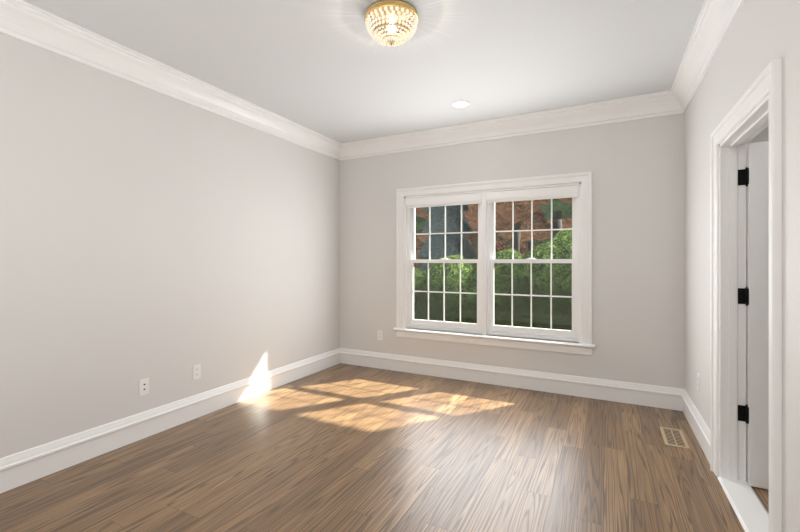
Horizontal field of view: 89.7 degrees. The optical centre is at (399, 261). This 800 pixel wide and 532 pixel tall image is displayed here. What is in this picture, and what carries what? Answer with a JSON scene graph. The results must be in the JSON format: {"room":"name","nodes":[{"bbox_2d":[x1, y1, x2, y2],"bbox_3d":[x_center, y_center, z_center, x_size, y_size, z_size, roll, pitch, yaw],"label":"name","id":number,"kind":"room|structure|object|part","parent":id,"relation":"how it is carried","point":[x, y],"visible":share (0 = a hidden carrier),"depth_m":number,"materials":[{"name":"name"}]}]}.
{"room":"empty bedroom","nodes":[
{"label":"empty bedroom","id":0,"kind":"room"},
{"bbox_2d":[0,32,339,457],"bbox_3d":[-1.817,-0.080,3.109,0.140,2.700,4.680,0,0,27],"label":"wall","id":1,"kind":"structure","parent":0,"point":[164,243],"depth_m":2.86,"materials":[{"name":"white paint"}]},
{"bbox_2d":[139,378,148,395],"bbox_3d":[-1.843,0.905,2.897,0.008,0.115,0.070,0,0,27],"label":"outlet","id":2,"kind":"object","parent":1,"relation":"attached to","point":[143,386],"visible":1,"depth_m":2.89,"materials":[{"name":"white plastic"}]},
{"bbox_2d":[0,348,339,492],"bbox_3d":[-1.743,1.177,3.071,0.027,0.186,4.400,0,0,27],"label":"baseboard","id":3,"kind":"structure","parent":1,"relation":"attached to","point":[18,469],"depth_m":2.85,"materials":[{"name":"white paint"}]},
{"bbox_2d":[0,0,343,160],"bbox_3d":[-1.703,-1.344,3.051,0.116,0.172,4.400,0,0,27],"label":"crown molding","id":4,"kind":"structure","parent":1,"relation":"attached to","point":[22,20],"depth_m":2.83,"materials":[{"name":"white paint"}]},
{"bbox_2d":[193,364,200,379],"bbox_3d":[-1.651,0.900,3.271,0.008,0.115,0.070,0,0,27],"label":"duplex electrical outlet","id":5,"kind":"object","parent":1,"relation":"attached to","point":[196,371],"visible":1,"depth_m":3.27,"materials":[{"name":"white plastic"}]},
{"bbox_2d":[23,0,703,142],"bbox_3d":[-0.181,-1.490,2.272,3.815,0.120,4.680,0,0,27],"label":"ceiling","id":6,"kind":"structure","parent":0,"point":[332,69],"depth_m":2.76,"materials":[{"name":"white paint"}]},
{"bbox_2d":[364,0,418,46],"bbox_3d":[-0.049,-1.339,2.339,0.316,0.183,0.316,0,0,27],"label":"chandelier","id":7,"kind":"object","parent":6,"relation":"attached to","point":[397,20],"visible":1,"depth_m":2.27,"materials":[{"name":"clear glass"}]},
{"bbox_2d":[452,100,469,107],"bbox_3d":[0.554,-1.442,3.659,0.164,0.036,0.164,0,0,27],"label":"recessed light","id":8,"kind":"object","parent":6,"relation":"in","point":[460,104],"visible":0.75,"depth_m":3.66,"materials":[{"name":"white paint"}]},
{"bbox_2d":[0,363,768,531],"bbox_3d":[0.482,1.330,1.933,5.305,0.120,4.680,0,0,27],"label":"floor","id":9,"kind":"structure","parent":0,"point":[340,447],"depth_m":2.44,"materials":[{"name":"brown wood"}]},
{"bbox_2d":[659,426,689,448],"bbox_3d":[1.973,1.268,2.899,0.140,0.004,0.340,0,0,27],"label":"floor vent","id":10,"kind":"object","parent":9,"relation":"in","point":[673,437],"visible":1,"depth_m":2.89,"materials":[{"name":"beige metal"}]},
{"bbox_2d":[340,113,768,388],"bbox_3d":[1.502,-0.080,3.960,4.995,2.700,0.140,0,0,27],"label":"wall","id":11,"kind":"structure","parent":0,"point":[636,168],"depth_m":3.72,"materials":[{"name":"white paint"}]},
{"bbox_2d":[377,330,382,340],"bbox_3d":[-0.238,0.880,4.768,0.070,0.115,0.008,0,0,27],"label":"duplex electrical outlet","id":12,"kind":"object","parent":11,"relation":"attached to","point":[379,335],"visible":1,"depth_m":4.77,"materials":[{"name":"white plastic"}]},
{"bbox_2d":[393,171,594,355],"bbox_3d":[0.896,0.022,4.240,2.090,1.705,0.195,0,0,27],"label":"window","id":13,"kind":"structure","parent":11,"relation":"in","point":[585,346],"depth_m":4.19,"materials":[{"name":"white paint"}]},
{"bbox_3d":[0.908,0.015,4.264,1.860,1.510,0.140,0,0,27],"label":"window frame sash","id":14,"kind":"part","parent":13,"relation":"part of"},
{"bbox_2d":[406,185,578,207],"bbox_3d":[0.884,-0.663,4.217,1.816,0.110,0.036,0,0,27],"label":"window blind","id":15,"kind":"object","parent":13,"relation":"attached to","point":[525,194],"visible":1,"depth_m":4.13,"materials":[{"name":"white fabric"}]},
{"bbox_3d":[0.915,0.013,4.278,1.686,1.314,0.046,0,0,27],"label":"glass","id":16,"kind":"part","parent":13,"relation":"part of","materials":[{"name":"clear glass"}]},
{"bbox_2d":[344,91,667,159],"bbox_3d":[0.797,-1.344,4.178,3.300,0.172,0.116,0,0,27],"label":"crown molding","id":17,"kind":"structure","parent":11,"relation":"attached to","point":[650,105],"depth_m":3.98,"materials":[{"name":"white paint"}]},
{"bbox_2d":[340,348,679,410],"bbox_3d":[0.839,1.177,4.206,3.530,0.186,0.027,0,0,27],"label":"baseboard","id":18,"kind":"structure","parent":11,"relation":"attached to","point":[594,388],"depth_m":3.99,"materials":[{"name":"white paint"}]},
{"bbox_2d":[685,0,799,531],"bbox_3d":[1.466,-0.080,1.429,0.115,2.700,4.680,0,0,27],"label":"wall","id":19,"kind":"structure","parent":0,"point":[761,35],"depth_m":1.82,"materials":[{"name":"white paint"}]},
{"bbox_2d":[680,388,709,463],"bbox_3d":[2.145,1.177,2.912,0.027,0.186,1.040,0,0,27],"label":"baseboard","id":20,"kind":"structure","parent":19,"relation":"attached to","point":[694,418],"depth_m":2.89,"materials":[{"name":"white paint"}]},
{"bbox_2d":[697,373,699,390],"bbox_3d":[2.149,0.870,2.900,0.008,0.115,0.070,0,0,27],"label":"duplex electrical outlet","id":21,"kind":"object","parent":19,"relation":"attached to","point":[698,381],"visible":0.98,"depth_m":2.88,"materials":[{"name":"white plastic"}]},
{"bbox_2d":[668,0,744,114],"bbox_3d":[1.363,-1.344,1.482,0.116,0.172,4.400,0,0,27],"label":"crown molding","id":22,"kind":"structure","parent":19,"relation":"attached to","point":[715,18],"depth_m":2.54,"materials":[{"name":"white paint"}]},
{"bbox_2d":[717,476,768,531],"bbox_3d":[1.738,1.263,1.961,0.145,0.014,0.809,0,0,27],"label":"door threshold sill","id":23,"kind":"structure","parent":19,"relation":"attached to","point":[750,511],"depth_m":2.07,"materials":[{"name":"white paint"}]},
{"bbox_2d":[710,58,781,531],"bbox_3d":[1.738,0.247,1.961,0.175,2.045,1.025,0,0,27],"label":"door frame","id":24,"kind":"structure","parent":19,"relation":"attached to","point":[768,80],"depth_m":2.31,"materials":[{"name":"white paint"}]},
{"bbox_2d":[738,141,768,489],"bbox_3d":[2.309,0.299,2.103,0.845,1.925,0.038,0,0,27],"label":"door","id":25,"kind":"structure","parent":19,"relation":"in","point":[758,317],"depth_m":2.24,"materials":[{"name":"white paint"}]},
{"bbox_3d":[1.954,0.195,2.286,0.046,1.460,0.036,0,0,27],"label":"door slab hinges","id":26,"kind":"part","parent":25,"relation":"part of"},
{"label":"outside","id":27,"kind":"structure","parent":0,"visible":0},
{"bbox_2d":[416,229,550,268],"bbox_3d":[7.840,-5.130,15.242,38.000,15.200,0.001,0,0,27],"label":"foliage","id":28,"kind":"object","parent":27,"point":[524,245],"depth_m":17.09,"materials":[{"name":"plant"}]},
{"bbox_3d":[6.073,2.070,13.984,32.000,0.200,21.850,0,0,27],"label":"lawn","id":29,"kind":"structure","parent":27,"visible":0},
{"bbox_2d":[414,227,571,329],"bbox_3d":[1.944,0.833,6.634,8.530,2.971,2.988,0,0,27],"label":"hedge","id":30,"kind":"object","parent":29,"relation":"on","point":[438,275],"depth_m":6.36,"materials":[{"name":"green plant"}]},
{"bbox_2d":[414,198,571,270],"bbox_3d":[4.660,-2.388,10.712,17.091,8.803,7.318,0,0,27],"label":"neighboring building","id":31,"kind":"structure","parent":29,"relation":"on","point":[519,236],"depth_m":9.79,"materials":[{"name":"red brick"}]}
]}

